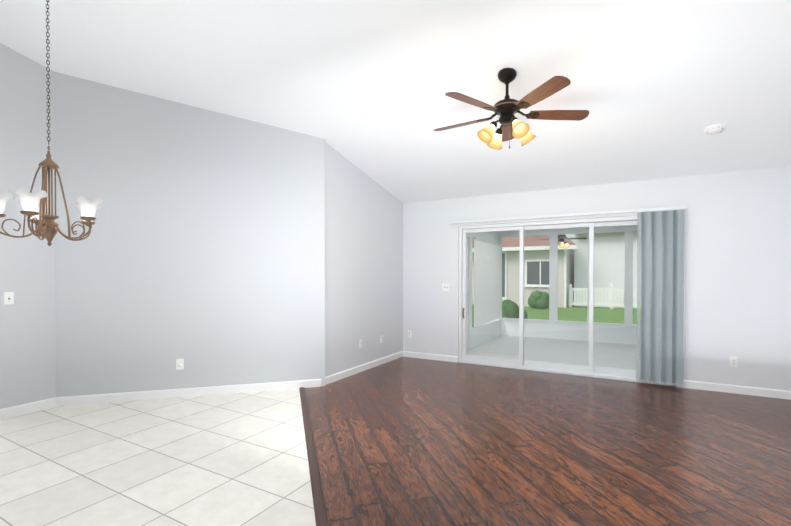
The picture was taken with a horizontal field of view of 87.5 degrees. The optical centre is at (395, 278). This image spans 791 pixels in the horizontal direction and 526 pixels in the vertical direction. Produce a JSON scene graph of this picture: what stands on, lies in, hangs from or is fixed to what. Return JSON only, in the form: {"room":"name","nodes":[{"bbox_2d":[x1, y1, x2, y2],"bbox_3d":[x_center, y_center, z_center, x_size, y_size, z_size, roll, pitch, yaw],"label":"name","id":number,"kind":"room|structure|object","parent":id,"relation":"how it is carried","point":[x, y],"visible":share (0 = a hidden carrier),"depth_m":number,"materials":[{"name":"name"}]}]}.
{"room":"empty living room","nodes":[
{"label":"empty living room","id":0,"kind":"room"},
{"bbox_2d":[0,43,55,408],"bbox_3d":[-4.739,-0.900,2.258,0.200,4.598,4.670,0,1,29],"label":"wall","id":1,"kind":"structure","parent":0,"point":[27,339],"depth_m":4.04,"materials":[{"name":"paint"}]},
{"bbox_2d":[4,292,13,304],"bbox_3d":[-3.675,0.189,3.933,0.017,0.117,0.072,0,1,29],"label":"light switch","id":2,"kind":"object","parent":1,"relation":"attached to","point":[8,297],"visible":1,"depth_m":3.93,"materials":[{"name":"white plastic"}]},
{"bbox_2d":[0,388,315,525],"bbox_3d":[-0.777,1.400,1.162,7.801,0.100,6.214,0,1,29],"label":"floor","id":3,"kind":"structure","parent":0,"point":[235,459],"depth_m":2.97,"materials":[{"name":"white tile"}]},
{"bbox_2d":[53,71,324,396],"bbox_3d":[-2.237,-0.406,4.715,2.814,3.556,0.200,0,1,-16],"label":"wall","id":4,"kind":"structure","parent":0,"point":[200,250],"depth_m":4.57,"materials":[{"name":"paint"}]},
{"bbox_2d":[176,359,183,369],"bbox_3d":[-2.388,0.951,4.580,0.056,0.117,0.056,0,1,29],"label":"outlet","id":5,"kind":"object","parent":4,"relation":"attached to","point":[179,364],"visible":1,"depth_m":4.58,"materials":[{"name":"white plastic"}]},
{"bbox_2d":[0,351,790,418],"bbox_3d":[0.289,1.297,1.872,8.960,0.092,8.500,0,1,29],"label":"baseboard","id":6,"kind":"structure","parent":4,"relation":"attached to","point":[174,393],"depth_m":4.66,"materials":[{"name":"white wood"}]},
{"bbox_2d":[325,142,402,376],"bbox_3d":[-0.434,-0.199,6.048,0.200,3.115,2.310,0,1,29],"label":"wall","id":7,"kind":"structure","parent":0,"point":[363,256],"depth_m":5.73,"materials":[{"name":"paint"}]},
{"bbox_2d":[0,0,790,202],"bbox_3d":[0.240,-2.245,1.747,9.760,2.208,9.100,0,1,29],"label":"ceiling","id":8,"kind":"structure","parent":0,"point":[655,88],"depth_m":3.67,"materials":[{"name":"paint"}]},
{"bbox_2d":[0,0,103,245],"bbox_3d":[-2.402,-1.238,2.861,0.680,2.034,0.691,0,1,29],"label":"chandelier","id":9,"kind":"object","parent":8,"relation":"hanging from","point":[34,210],"visible":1,"depth_m":2.82,"materials":[{"name":"gold metal"}]},
{"bbox_2d":[434,68,588,149],"bbox_3d":[0.929,-1.436,3.582,1.320,0.670,1.345,0,1,29],"label":"fan","id":10,"kind":"object","parent":8,"relation":"hanging from","point":[506,109],"visible":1,"depth_m":3.49,"materials":[{"name":"brown wood"}]},
{"bbox_2d":[704,123,726,134],"bbox_3d":[3.069,-1.428,3.971,0.176,0.064,0.172,0,1,29],"label":"smoke detector","id":11,"kind":"object","parent":8,"relation":"attached to","point":[714,129],"visible":1,"depth_m":3.94,"materials":[{"name":"white plastic"}]},
{"bbox_2d":[466,231,502,348],"bbox_3d":[1.626,0.117,8.047,0.165,2.480,3.230,0,1,29],"label":"wall","id":12,"kind":"structure","parent":0,"point":[495,266],"depth_m":8.17,"materials":[{"name":"white painted stucco"}]},
{"bbox_2d":[305,357,790,525],"bbox_3d":[1.036,1.397,1.451,7.244,0.100,8.500,0,1,29],"label":"floor","id":13,"kind":"structure","parent":0,"point":[406,441],"depth_m":3.19,"materials":[{"name":"brown wood"}]},
{"bbox_2d":[299,387,327,525],"bbox_3d":[0.003,1.349,0.742,0.065,0.010,8.685,0,1,-15],"label":"transition strip","id":14,"kind":"object","parent":13,"relation":"on","point":[319,505],"depth_m":2.86,"materials":[{"name":"brown wood"}]},
{"bbox_2d":[500,320,640,344],"bbox_3d":[5.384,0.161,7.723,7.050,2.560,0.100,0,1,29],"label":"wall","id":15,"kind":"structure","parent":0,"point":[602,332],"depth_m":8.62,"materials":[{"name":"white"}]},
{"bbox_2d":[500,224,651,326],"bbox_3d":[5.360,-0.087,7.676,6.850,2.064,0.080,0,1,29],"label":"window frames","id":16,"kind":"structure","parent":15,"relation":"in","point":[553,292],"depth_m":8.56,"materials":[{"name":"white metal"}]},
{"bbox_2d":[403,166,790,390],"bbox_3d":[3.251,0.048,5.182,7.070,2.640,0.200,0,1,29],"label":"wall","id":17,"kind":"structure","parent":0,"point":[737,259],"depth_m":4.86,"materials":[{"name":"paint"}]},
{"bbox_2d":[442,283,449,290],"bbox_3d":[0.785,0.137,6.450,0.118,0.117,0.017,0,1,29],"label":"light switch","id":18,"kind":"object","parent":17,"relation":"attached to","point":[445,286],"visible":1,"depth_m":6.45,"materials":[{"name":"white plastic"}]},
{"bbox_2d":[459,216,674,385],"bbox_3d":[2.221,0.253,5.752,2.774,2.097,0.204,0,1,29],"label":"door frame","id":19,"kind":"structure","parent":17,"relation":"attached to","point":[591,370],"depth_m":5.82,"materials":[{"name":"white metal"}]},
{"bbox_2d":[450,205,686,385],"bbox_3d":[2.147,0.194,5.636,3.004,2.147,0.095,0,1,29],"label":"vertical blinds","id":20,"kind":"object","parent":17,"relation":"attached to","point":[660,293],"visible":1,"depth_m":5.01,"materials":[{"name":"grey fabric"}]},
{"bbox_2d":[730,357,737,366],"bbox_3d":[3.865,0.956,4.724,0.072,0.117,0.009,0,1,29],"label":"outlet","id":21,"kind":"object","parent":17,"relation":"attached to","point":[733,361],"visible":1,"depth_m":4.72,"materials":[{"name":"white plastic"}]},
{"bbox_3d":[4.694,-1.156,6.485,7.250,0.100,3.410,0,1,29],"label":"ceiling","id":22,"kind":"structure","parent":0,"visible":0},
{"bbox_2d":[536,235,586,248],"bbox_3d":[3.737,-0.905,9.305,0.802,0.461,0.802,0,1,-27],"label":"fan","id":23,"kind":"object","parent":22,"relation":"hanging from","point":[561,240],"depth_m":9.22,"materials":[{"name":"brown wood"}]},
{"label":"outside","id":24,"kind":"structure","parent":0,"visible":0},
{"bbox_2d":[472,304,640,326],"bbox_3d":[15.460,1.344,26.347,120.000,0.200,42.400,0,1,29],"label":"ground","id":25,"kind":"structure","parent":24,"point":[603,319],"depth_m":15.56,"materials":[{"name":"green plant"}]},
{"bbox_2d":[472,235,576,307],"bbox_3d":[-3.738,-1.919,28.816,30.900,6.274,7.475,0,1,29],"label":"neighbouring house","id":26,"kind":"structure","parent":25,"relation":"on","point":[563,268],"depth_m":19.39,"materials":[{"name":"paint"}]},
{"bbox_2d":[502,290,548,318],"bbox_3d":[3.849,0.635,14.068,2.709,1.596,10.763,0,1,29],"label":"shrubs","id":27,"kind":"object","parent":25,"relation":"on","point":[513,308],"depth_m":17.77,"materials":[{"name":"green plant"}]},
{"bbox_2d":[569,284,636,308],"bbox_3d":[12.302,0.802,16.330,10.120,1.095,0.120,0,1,29],"label":"fence","id":28,"kind":"object","parent":25,"relation":"on","point":[610,299],"depth_m":18.12,"materials":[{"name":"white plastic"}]},
{"bbox_2d":[574,231,651,308],"bbox_3d":[17.829,-1.737,17.490,18.500,6.150,6.800,0,1,29],"label":"house","id":29,"kind":"structure","parent":25,"relation":"on","point":[608,238],"depth_m":18.74,"materials":[{"name":"white"}]},
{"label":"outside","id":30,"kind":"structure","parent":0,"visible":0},
{"bbox_2d":[461,335,674,386],"bbox_3d":[4.484,1.365,6.343,7.250,0.100,3.410,0,1,29],"label":"floor","id":31,"kind":"structure","parent":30,"point":[600,348],"depth_m":7.38,"materials":[{"name":"concrete"}]}
]}

